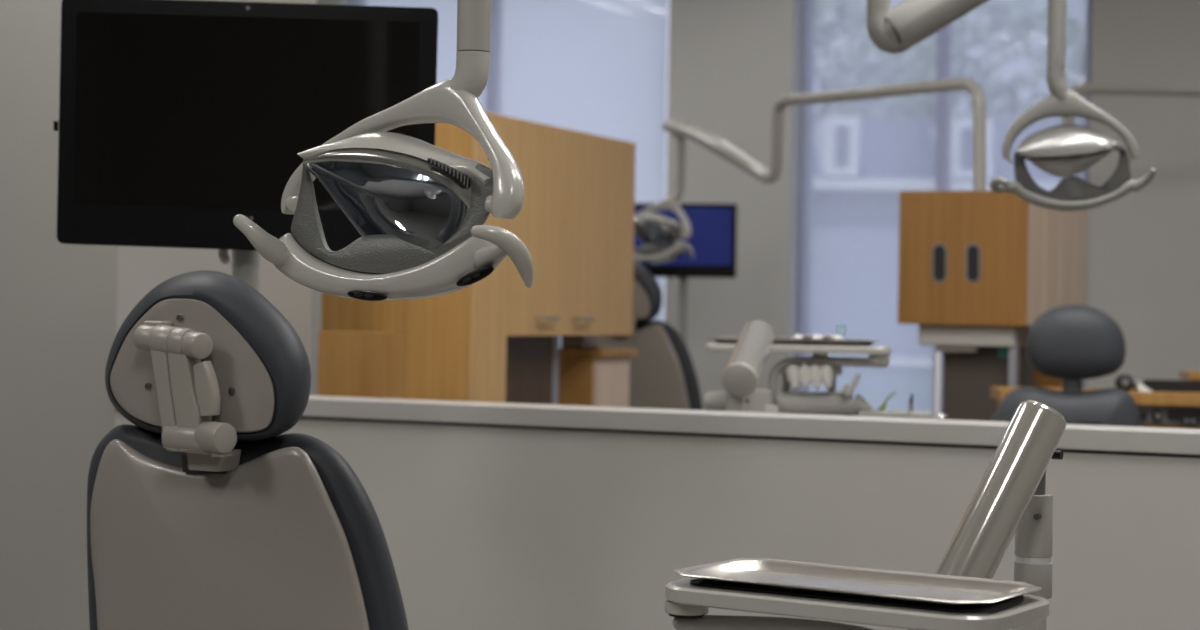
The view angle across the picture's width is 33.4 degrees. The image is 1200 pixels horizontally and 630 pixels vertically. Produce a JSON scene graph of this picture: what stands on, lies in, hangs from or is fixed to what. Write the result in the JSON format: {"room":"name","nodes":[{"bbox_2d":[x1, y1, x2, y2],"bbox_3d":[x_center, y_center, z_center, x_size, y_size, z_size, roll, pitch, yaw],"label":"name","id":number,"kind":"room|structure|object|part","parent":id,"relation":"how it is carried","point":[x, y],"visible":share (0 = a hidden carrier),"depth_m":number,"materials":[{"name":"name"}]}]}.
{"room":"dental clinic","nodes":[
{"label":"dental clinic","id":0,"kind":"room"},
{"bbox_2d":[0,0,1199,629],"bbox_3d":[-1.083,-0.403,5.441,9.700,3.250,0.881,1,0,25],"label":"wall","id":1,"kind":"structure","parent":0,"point":[484,528],"depth_m":4.52,"materials":[{"name":"grey paint"}]},
{"bbox_2d":[113,395,1199,457],"bbox_3d":[0.979,0.248,4.063,4.779,0.043,0.158,1,0,25],"label":"trim","id":2,"kind":"structure","parent":1,"relation":"on","point":[867,428],"depth_m":4.30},
{"bbox_2d":[310,0,1199,409],"bbox_3d":[0.112,-0.383,10.338,13.000,3.250,0.281,1,0,25],"label":"wall","id":3,"kind":"structure","parent":0,"point":[730,62],"depth_m":9.81,"materials":[{"name":"grey paint"}]},
{"bbox_2d":[349,0,667,347],"bbox_3d":[-0.532,-0.424,10.551,1.897,2.775,0.057,1,0,25],"label":"window","id":4,"kind":"structure","parent":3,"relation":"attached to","point":[596,67],"depth_m":10.35,"materials":[{"name":"clear glass"}]},
{"bbox_2d":[796,0,1091,391],"bbox_3d":[1.654,-0.383,9.636,1.447,2.800,0.070,1,0,25],"label":"window","id":5,"kind":"structure","parent":3,"relation":"in","point":[1089,45],"depth_m":9.31,"materials":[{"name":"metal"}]},
{"bbox_2d":[797,0,1087,418],"bbox_3d":[1.614,-0.389,9.550,1.387,2.775,0.057,1,0,25],"label":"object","id":6,"kind":"structure","parent":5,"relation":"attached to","point":[858,156],"depth_m":9.65,"materials":[{"name":"clear glass"}]},
{"bbox_3d":[-2.923,-2.119,3.767,13.000,0.120,14.780,1,0,25],"label":"ceiling","id":7,"kind":"structure","parent":0,"visible":0},
{"bbox_2d":[233,0,533,300],"bbox_3d":[-0.243,-1.016,2.539,0.468,1.997,0.197,1,0,32],"label":"lamp","id":8,"kind":"object","parent":7,"relation":"hanging from","point":[419,209],"visible":1,"depth_m":2.50,"materials":[{"name":"grey plastic"}]},
{"bbox_3d":[-0.429,-0.095,2.567,0.080,0.067,0.033,1,0,-29],"label":"handle","id":9,"kind":"part","parent":8,"relation":"part of","materials":[{"name":"grey plastic"}]},
{"bbox_2d":[347,290,386,300],"bbox_3d":[-0.292,-0.025,2.502,0.073,0.014,0.021,1,0,28],"label":"switch","id":10,"kind":"object","parent":8,"relation":"attached to","point":[367,295],"depth_m":2.49,"materials":[{"name":"black plastic"}]},
{"bbox_3d":[-0.266,-0.124,2.529,0.329,0.146,0.037,1,0,28],"label":"reflector frame","id":11,"kind":"part","parent":8,"relation":"part of","materials":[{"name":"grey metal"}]},
{"bbox_2d":[427,158,469,187],"bbox_3d":[-0.185,-0.173,2.445,0.052,0.035,0.015,1,0,0],"label":"vent","id":12,"kind":"object","parent":8,"relation":"attached to","point":[450,172],"depth_m":2.45,"materials":[{"name":"black plastic"}]},
{"bbox_2d":[456,267,493,285],"bbox_3d":[-0.153,-0.047,2.427,0.065,0.025,0.021,1,0,28],"label":"switch","id":13,"kind":"object","parent":8,"relation":"attached to","point":[465,276],"depth_m":2.42,"materials":[{"name":"black plastic"}]},
{"bbox_3d":[-0.109,-0.070,2.377,0.091,0.073,0.038,1,0,-38],"label":"handle","id":14,"kind":"part","parent":8,"relation":"part of","materials":[{"name":"grey plastic"}]},
{"bbox_2d":[866,0,1155,210],"bbox_3d":[0.982,-1.126,4.899,0.747,1.736,0.160,1,0,0],"label":"lamp","id":15,"kind":"object","parent":7,"relation":"hanging from","point":[1059,150],"visible":1,"depth_m":4.89,"materials":[{"name":"grey plastic"}]},
{"bbox_3d":[0.922,-0.808,4.923,0.485,0.324,0.108,1,0,-7],"label":"spring arm","id":16,"kind":"part","parent":15,"relation":"part of","materials":[{"name":"grey plastic"}]},
{"bbox_3d":[0.991,-0.319,4.914,0.056,0.039,0.085,1,0,32],"label":"handle","id":17,"kind":"part","parent":15,"relation":"part of","materials":[{"name":"grey plastic"}]},
{"bbox_3d":[1.160,-0.345,4.915,0.282,0.132,0.034,1,0,13],"label":"reflector frame","id":18,"kind":"part","parent":15,"relation":"part of","materials":[{"name":"grey plastic"}]},
{"bbox_3d":[1.318,-0.327,4.849,0.028,0.055,0.070,1,0,-43],"label":"handle","id":19,"kind":"part","parent":15,"relation":"part of","materials":[{"name":"grey plastic"}]},
{"bbox_3d":[-2.979,1.241,3.767,13.000,0.100,14.780,1,0,25],"label":"floor","id":20,"kind":"structure","parent":0,"visible":0},
{"bbox_2d":[54,0,437,291],"bbox_3d":[-0.677,0.322,3.788,0.700,1.814,0.220,1,0,-9],"label":"monitor","id":21,"kind":"object","parent":20,"relation":"on","point":[179,119],"visible":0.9,"depth_m":3.70,"materials":[{"name":"black plastic"}]},
{"bbox_3d":[-0.680,0.499,3.788,0.053,1.435,0.053,1,0,-9],"label":"stand post","id":22,"kind":"part","parent":21,"relation":"part of","materials":[{"name":"grey plastic"}]},
{"bbox_2d":[87,271,408,629],"bbox_3d":[-0.328,0.586,3.524,0.657,1.298,1.345,1,0,25],"label":"dental chair","id":23,"kind":"object","parent":20,"relation":"on","point":[202,514],"visible":1,"depth_m":2.96,"materials":[{"name":"leather"}]},
{"bbox_3d":[-0.613,0.074,2.992,0.305,0.197,0.011,1,0,25],"label":"headrest plate","id":24,"kind":"part","parent":23,"relation":"part of","materials":[{"name":"beige plastic"}]},
{"bbox_3d":[-0.577,0.108,2.934,0.040,0.081,0.022,1,0,25],"label":"release lever","id":25,"kind":"part","parent":23,"relation":"part of","materials":[{"name":"beige plastic"}]},
{"bbox_2d":[105,271,310,441],"bbox_3d":[-0.607,0.063,3.054,0.404,0.262,0.117,1,0,25],"label":"cushion","id":26,"kind":"object","parent":23,"relation":"on","point":[261,365],"depth_m":2.97,"materials":[{"name":"leather"}]},
{"bbox_3d":[-0.575,0.215,2.978,0.064,0.031,0.050,1,0,25],"label":"headrest post","id":27,"kind":"part","parent":23,"relation":"part of","materials":[{"name":"beige plastic"}]},
{"bbox_3d":[-0.562,0.181,2.924,0.049,0.051,0.045,1,0,41],"label":"hinge knob","id":28,"kind":"part","parent":23,"relation":"part of","materials":[{"name":"beige plastic"}]},
{"bbox_2d":[87,424,408,629],"bbox_3d":[-0.540,0.498,3.065,0.657,0.644,0.118,1,0,25],"label":"backrest cushion","id":29,"kind":"object","parent":23,"relation":"on","point":[356,514],"depth_m":2.93,"materials":[{"name":"leather"}]},
{"bbox_2d":[318,331,404,398],"bbox_3d":[-0.678,0.638,5.608,0.208,1.181,0.120,1,0,25],"label":"base cabinet","id":30,"kind":"object","parent":20,"relation":"on","point":[350,364],"visible":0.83,"depth_m":5.56,"materials":[{"name":"orange wood"}]},
{"bbox_2d":[321,112,635,404],"bbox_3d":[-0.367,0.309,6.642,0.585,1.849,1.164,1,0,25],"label":"storage cabinet","id":31,"kind":"object","parent":20,"relation":"on","point":[495,338],"visible":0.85,"depth_m":6.40,"materials":[{"name":"brown wood"}]},
{"bbox_3d":[-0.631,0.305,6.143,0.530,1.849,0.024,1,0,25],"label":"panel","id":32,"kind":"part","parent":31,"relation":"part of","materials":[{"name":"brown wood"}]},
{"bbox_3d":[-0.345,0.310,6.105,0.020,1.849,0.209,1,0,25],"label":"panel","id":33,"kind":"part","parent":31,"relation":"part of","materials":[{"name":"brown wood"}]},
{"bbox_3d":[-0.213,-0.273,6.368,0.020,0.679,0.363,1,0,25],"label":"door","id":34,"kind":"part","parent":31,"relation":"part of","materials":[{"name":"brown wood"}]},
{"bbox_3d":[-0.167,0.011,6.411,0.036,0.011,0.122,1,0,25],"label":"handle","id":35,"kind":"part","parent":31,"relation":"part of","materials":[{"name":"silver metal"}]},
{"bbox_3d":[-0.166,0.646,6.787,0.020,1.182,0.046,1,0,25],"label":"niche post","id":36,"kind":"part","parent":31,"relation":"part of","materials":[{"name":"metal"}]},
{"bbox_3d":[-0.054,0.013,6.654,0.036,0.011,0.122,1,0,25],"label":"handle","id":37,"kind":"part","parent":31,"relation":"part of","materials":[{"name":"silver metal"}]},
{"bbox_3d":[-0.058,-0.271,6.700,0.020,0.679,0.364,1,0,25],"label":"door","id":38,"kind":"part","parent":31,"relation":"part of","materials":[{"name":"brown wood"}]},
{"bbox_3d":[0.066,-0.269,6.966,0.020,0.679,0.218,1,0,25],"label":"filler panel","id":39,"kind":"part","parent":31,"relation":"part of","materials":[{"name":"brown wood"}]},
{"bbox_2d":[558,347,638,406],"bbox_3d":[-0.025,0.679,7.112,0.200,1.122,0.312,1,0,25],"label":"base cabinet","id":40,"kind":"object","parent":20,"relation":"on","point":[599,376],"visible":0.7,"depth_m":6.99,"materials":[{"name":"orange wood"}]},
{"bbox_2d":[559,347,638,356],"bbox_3d":[-0.016,0.132,7.112,0.200,0.028,0.312,1,0,25],"label":"countertop","id":41,"kind":"structure","parent":40,"relation":"on","point":[578,352],"depth_m":6.99,"materials":[{"name":"orange wood"}]},
{"bbox_2d":[561,335,598,347],"bbox_3d":[-0.071,0.087,7.121,0.090,0.060,0.143,1,0,25],"label":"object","id":42,"kind":"object","parent":41,"relation":"on","point":[566,341],"visible":0.56,"depth_m":7.07,"materials":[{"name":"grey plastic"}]},
{"bbox_3d":[0.034,0.650,7.081,0.018,1.001,0.274,1,0,25],"label":"door","id":43,"kind":"part","parent":40,"relation":"part of","materials":[{"name":"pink wood"}]},
{"bbox_2d":[599,261,702,409],"bbox_3d":[0.402,0.513,8.293,0.657,1.468,1.345,1,0,31],"label":"dental chair","id":44,"kind":"object","parent":20,"relation":"on","point":[663,375],"visible":0.24,"depth_m":7.71,"materials":[{"name":"leather"}]},
{"bbox_3d":[0.064,-0.085,7.794,0.305,0.197,0.011,1,0,31],"label":"headrest plate","id":45,"kind":"part","parent":44,"relation":"part of","materials":[{"name":"beige plastic"}]},
{"bbox_2d":[633,261,662,323],"bbox_3d":[0.077,-0.096,7.855,0.404,0.262,0.117,1,0,31],"label":"cushion","id":46,"kind":"object","parent":44,"relation":"on","point":[647,292],"depth_m":7.74,"materials":[{"name":"leather"}]},
{"bbox_2d":[634,320,702,409],"bbox_3d":[0.144,0.340,7.859,0.657,0.644,0.118,1,0,31],"label":"backrest cushion","id":47,"kind":"object","parent":44,"relation":"on","point":[676,346],"depth_m":7.68,"materials":[{"name":"leather"}]},
{"bbox_2d":[634,203,736,345],"bbox_3d":[0.360,0.363,9.309,0.411,1.766,0.354,1,0,-36],"label":"monitor","id":48,"kind":"object","parent":20,"relation":"on","point":[713,238],"visible":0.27,"depth_m":9.29,"materials":[{"name":"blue plastic"}]},
{"bbox_3d":[0.380,0.465,9.360,0.042,1.539,0.042,1,0,4],"label":"stand post","id":49,"kind":"part","parent":48,"relation":"part of","materials":[{"name":"grey plastic"}]},
{"bbox_2d":[704,320,931,418],"bbox_3d":[0.528,0.632,4.940,0.578,1.233,0.663,1,0,8],"label":"dental delivery unit","id":50,"kind":"object","parent":20,"relation":"on","point":[740,377],"visible":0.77,"depth_m":5.01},
{"bbox_2d":[786,364,799,389],"bbox_3d":[0.486,0.156,5.024,0.036,0.065,0.035,1,0,8],"label":"dental handpiece","id":51,"kind":"object","parent":50,"relation":"in","point":[792,372],"visible":1,"depth_m":5.01,"materials":[{"name":"white plastic"}]},
{"bbox_2d":[709,337,878,345],"bbox_3d":[0.495,0.068,5.099,0.430,0.014,0.196,1,0,8],"label":"tray","id":52,"kind":"object","parent":50,"relation":"on","point":[729,340],"visible":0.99,"depth_m":5.01,"materials":[{"name":"metal"}]},
{"bbox_2d":[790,334,844,339],"bbox_3d":[0.556,0.062,5.090,0.170,0.026,0.131,1,0,8],"label":"paper liner","id":53,"kind":"object","parent":52,"relation":"on","point":[797,336],"visible":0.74,"depth_m":5.05,"materials":[{"name":"white paper"}]},
{"bbox_2d":[836,324,845,336],"bbox_3d":[0.616,0.040,5.112,0.027,0.032,0.027,1,0,8],"label":"cup","id":54,"kind":"object","parent":53,"relation":"on","point":[840,328],"visible":1,"depth_m":5.10,"materials":[{"name":"blue plastic"}]},
{"bbox_2d":[798,364,810,389],"bbox_3d":[0.513,0.156,5.020,0.036,0.065,0.035,1,0,8],"label":"dental handpiece","id":55,"kind":"object","parent":50,"relation":"in","point":[804,374],"visible":1,"depth_m":5.01,"materials":[{"name":"white plastic"}]},
{"bbox_2d":[809,364,821,389],"bbox_3d":[0.540,0.156,5.016,0.036,0.065,0.035,1,0,8],"label":"dental handpiece","id":56,"kind":"object","parent":50,"relation":"in","point":[815,373],"visible":1,"depth_m":5.00,"materials":[{"name":"white plastic"}]},
{"bbox_3d":[0.560,0.110,5.090,0.040,0.026,0.040,1,0,8],"label":"holder stem","id":57,"kind":"part","parent":50,"relation":"part of","materials":[{"name":"grey plastic"}]},
{"bbox_2d":[820,364,833,389],"bbox_3d":[0.568,0.156,5.012,0.036,0.065,0.035,1,0,8],"label":"dental handpiece","id":58,"kind":"object","parent":50,"relation":"in","point":[826,370],"visible":1,"depth_m":5.00,"materials":[{"name":"white plastic"}]},
{"bbox_3d":[0.574,0.217,5.037,0.300,0.225,0.023,1,0,8],"label":"support arm","id":59,"kind":"part","parent":50,"relation":"part of","materials":[{"name":"grey plastic"}]},
{"bbox_2d":[842,374,859,396],"bbox_3d":[0.628,0.176,4.994,0.044,0.060,0.016,1,0,8],"label":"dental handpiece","id":60,"kind":"object","parent":50,"relation":"in","point":[847,390],"visible":1,"depth_m":4.99,"materials":[{"name":"grey plastic"}]},
{"bbox_3d":[0.697,0.112,5.000,0.052,0.026,0.052,1,0,8],"label":"pivot knob","id":61,"kind":"part","parent":50,"relation":"part of","materials":[{"name":"grey plastic"}]},
{"bbox_2d":[858,409,907,417],"bbox_3d":[0.714,0.257,5.048,0.122,0.030,0.160,1,0,8],"label":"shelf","id":62,"kind":"object","parent":50,"relation":"attached to","point":[861,412],"depth_m":4.97,"materials":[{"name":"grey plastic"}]},
{"bbox_2d":[878,391,895,410],"bbox_3d":[0.723,0.222,5.046,0.046,0.061,0.014,1,0,8],"label":"brush","id":63,"kind":"object","parent":50,"relation":"on","point":[882,407],"visible":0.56,"depth_m":5.04,"materials":[{"name":"green plastic"}]},
{"bbox_2d":[909,394,912,410],"bbox_3d":[0.784,0.224,5.038,0.011,0.050,0.011,1,0,8],"label":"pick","id":64,"kind":"object","parent":50,"relation":"on","point":[911,396],"visible":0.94,"depth_m":5.03,"materials":[{"name":"silver metal"}]},
{"bbox_3d":[0.784,0.234,5.038,0.011,0.029,0.011,1,0,8],"label":"handle","id":65,"kind":"part","parent":64,"relation":"part of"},
{"bbox_2d":[907,410,931,418],"bbox_3d":[0.804,0.257,5.035,0.058,0.029,0.160,1,0,8],"label":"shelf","id":66,"kind":"object","parent":50,"relation":"attached to","point":[925,414],"depth_m":4.96,"materials":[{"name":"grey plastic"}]},
{"bbox_2d":[665,400,1066,629],"bbox_3d":[0.436,0.679,2.558,0.424,1.137,0.752,1,0,33],"label":"delivery arm","id":67,"kind":"object","parent":20,"relation":"on","point":[1010,498],"visible":0.94,"depth_m":2.59},
{"bbox_3d":[0.103,0.346,2.376,0.052,0.014,0.052,1,0,33],"label":"pivot knob","id":68,"kind":"part","parent":67,"relation":"part of","materials":[{"name":"grey plastic"}]},
{"bbox_3d":[0.230,0.446,2.328,0.310,0.185,0.023,1,0,21],"label":"support arm","id":69,"kind":"part","parent":67,"relation":"part of","materials":[{"name":"grey plastic"}]},
{"bbox_2d":[665,578,1049,629],"bbox_3d":[0.296,0.333,2.338,0.424,0.020,0.224,1,0,34],"label":"tray","id":70,"kind":"object","parent":67,"relation":"on","point":[688,597],"depth_m":2.25,"materials":[{"name":"grey plastic"}]},
{"bbox_2d":[674,559,1041,606],"bbox_3d":[0.297,0.314,2.338,0.406,0.011,0.206,1,0,34],"label":"tray","id":71,"kind":"object","parent":67,"relation":"on","point":[797,576],"visible":1,"depth_m":2.36,"materials":[{"name":"metal"}]},
{"bbox_3d":[0.578,0.801,2.722,0.045,0.836,0.045,1,0,33],"label":"post","id":72,"kind":"part","parent":67,"relation":"part of","materials":[{"name":"grey plastic"}]},
{"bbox_2d":[933,352,945,418],"bbox_3d":[0.936,0.680,5.600,0.060,1.152,0.060,1,0,0],"label":"drain pipe","id":73,"kind":"object","parent":20,"relation":"on","point":[937,359],"visible":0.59,"depth_m":5.59,"materials":[{"name":"white plastic"}]},
{"bbox_2d":[898,190,1087,420],"bbox_3d":[1.464,0.426,7.191,0.515,1.676,1.144,1,0,24],"label":"tall cabinet","id":74,"kind":"object","parent":20,"relation":"on","point":[977,269],"visible":0.62,"depth_m":6.73,"materials":[{"name":"orange wood"}]},
{"bbox_2d":[634,78,985,263],"bbox_3d":[0.731,-0.524,7.770,0.230,0.635,2.125,1,0,-39],"label":"lamp","id":75,"kind":"object","parent":74,"relation":"attached to","point":[661,235],"visible":0.89,"depth_m":7.93,"materials":[{"name":"grey plastic"}]},
{"bbox_2d":[640,260,651,263],"bbox_3d":[0.192,-0.223,8.391,0.073,0.014,0.021,1,0,36],"label":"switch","id":76,"kind":"object","parent":75,"relation":"attached to","point":[641,261],"depth_m":8.38,"materials":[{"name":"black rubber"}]},
{"bbox_3d":[0.222,-0.322,8.415,0.329,0.146,0.037,1,0,36],"label":"reflector frame","id":77,"kind":"part","parent":75,"relation":"part of","materials":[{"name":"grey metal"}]},
{"bbox_2d":[664,221,675,229],"bbox_3d":[0.291,-0.371,8.320,0.053,0.036,0.023,1,0,0],"label":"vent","id":78,"kind":"object","parent":75,"relation":"attached to","point":[671,225],"depth_m":8.32,"materials":[{"name":"plastic"}]},
{"bbox_2d":[672,253,682,258],"bbox_3d":[0.320,-0.245,8.299,0.065,0.025,0.021,1,0,36],"label":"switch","id":79,"kind":"object","parent":75,"relation":"attached to","point":[674,255],"depth_m":8.29,"materials":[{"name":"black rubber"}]},
{"bbox_3d":[0.356,-0.268,8.242,0.091,0.073,0.038,1,0,-30],"label":"handle","id":80,"kind":"part","parent":75,"relation":"part of","materials":[{"name":"grey plastic"}]},
{"bbox_3d":[0.481,-0.664,8.106,0.079,0.297,0.755,1,0,-32],"label":"spring arm","id":81,"kind":"part","parent":75,"relation":"part of","materials":[{"name":"grey plastic"}]},
{"bbox_3d":[1.214,-0.191,6.696,0.434,0.450,0.020,1,0,23],"label":"panel","id":82,"kind":"part","parent":74,"relation":"part of","materials":[{"name":"orange wood"}]},
{"bbox_3d":[1.321,0.071,6.926,0.325,0.071,0.470,1,0,23],"label":"light rail","id":83,"kind":"part","parent":74,"relation":"part of","materials":[{"name":"grey plastic"}]},
{"bbox_3d":[1.349,0.684,6.947,0.240,1.156,0.400,1,0,23],"label":"dark panel","id":84,"kind":"part","parent":74,"relation":"part of","materials":[{"name":"brown wood"}]},
{"bbox_3d":[1.376,0.658,6.685,0.025,1.210,0.060,1,0,23],"label":"steel post","id":85,"kind":"part","parent":74,"relation":"part of","materials":[{"name":"metal"}]},
{"bbox_2d":[991,305,1141,426],"bbox_3d":[1.248,0.615,5.263,0.515,1.292,1.200,1,0,12],"label":"dental chair","id":86,"kind":"object","parent":20,"relation":"on","point":[1071,344],"visible":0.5,"depth_m":5.71,"materials":[{"name":"leather"}]},
{"bbox_2d":[991,386,1141,426],"bbox_3d":[1.337,0.485,5.753,0.480,0.557,0.095,1,0,12],"label":"backrest cushion","id":87,"kind":"object","parent":86,"relation":"on","point":[1109,406],"depth_m":5.72,"materials":[{"name":"leather"}]},
{"bbox_3d":[1.369,0.203,5.801,0.067,0.081,0.060,1,0,12],"label":"headrest post","id":88,"kind":"part","parent":86,"relation":"part of","materials":[{"name":"grey metal"}]},
{"bbox_2d":[1027,305,1125,378],"bbox_3d":[1.369,0.078,5.746,0.277,0.214,0.097,1,0,12],"label":"cushion","id":89,"kind":"object","parent":86,"relation":"on","point":[1067,341],"depth_m":5.71,"materials":[{"name":"leather"}]},
{"bbox_2d":[990,386,1199,428],"bbox_3d":[1.675,0.753,6.284,0.869,1.030,0.350,1,0,6],"label":"base cabinet","id":90,"kind":"object","parent":20,"relation":"on","point":[1156,409],"depth_m":6.12,"materials":[{"name":"orange wood"}]},
{"bbox_2d":[990,386,1199,405],"bbox_3d":[1.683,0.257,6.284,0.869,0.038,0.350,1,0,6],"label":"countertop","id":91,"kind":"structure","parent":90,"relation":"on","point":[998,393],"depth_m":6.11,"materials":[{"name":"orange wood"}]},
{"bbox_2d":[1115,374,1143,390],"bbox_3d":[1.635,0.211,6.181,0.087,0.053,0.066,1,0,6],"label":"handheld device","id":92,"kind":"object","parent":90,"relation":"on","point":[1126,382],"visible":0.9,"depth_m":6.17,"materials":[{"name":"grey plastic"}]},
{"bbox_2d":[1140,412,1146,419],"bbox_3d":[1.668,0.310,6.135,0.021,0.025,0.006,1,0,6],"label":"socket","id":93,"kind":"object","parent":90,"relation":"attached to","point":[1143,415],"depth_m":6.13,"materials":[{"name":"black plastic"}]},
{"bbox_2d":[1135,382,1152,391],"bbox_3d":[1.683,0.222,6.179,0.047,0.030,0.059,1,0,6],"label":"paper wipe","id":94,"kind":"object","parent":90,"relation":"on","point":[1141,388],"visible":1,"depth_m":6.15,"materials":[{"name":"white paper"}]},
{"bbox_2d":[1132,379,1199,392],"bbox_3d":[1.893,0.225,6.307,0.391,0.032,0.200,1,0,6],"label":"tray","id":95,"kind":"object","parent":90,"relation":"on","point":[1154,385],"visible":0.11,"depth_m":6.22,"materials":[{"name":"plastic"}]},
{"bbox_3d":[1.873,0.310,6.122,0.455,0.052,0.012,1,0,6],"label":"control panel","id":96,"kind":"part","parent":90,"relation":"part of","materials":[{"name":"black plastic"}]},
{"bbox_2d":[1062,82,1199,178],"bbox_3d":[2.371,0.171,8.079,1.134,2.216,0.178,1,0,3],"label":"lamp post","id":97,"kind":"object","parent":20,"relation":"on","point":[1089,88],"visible":0.25,"depth_m":8.08,"materials":[{"name":"grey plastic"}]},
{"bbox_2d":[1179,371,1199,379],"bbox_3d":[2.147,0.732,6.511,0.500,1.088,0.180,1,0,6],"label":"shelf","id":98,"kind":"object","parent":20,"relation":"on","point":[1187,375],"visible":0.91,"depth_m":6.45,"materials":[{"name":"orange wood"}]}
]}

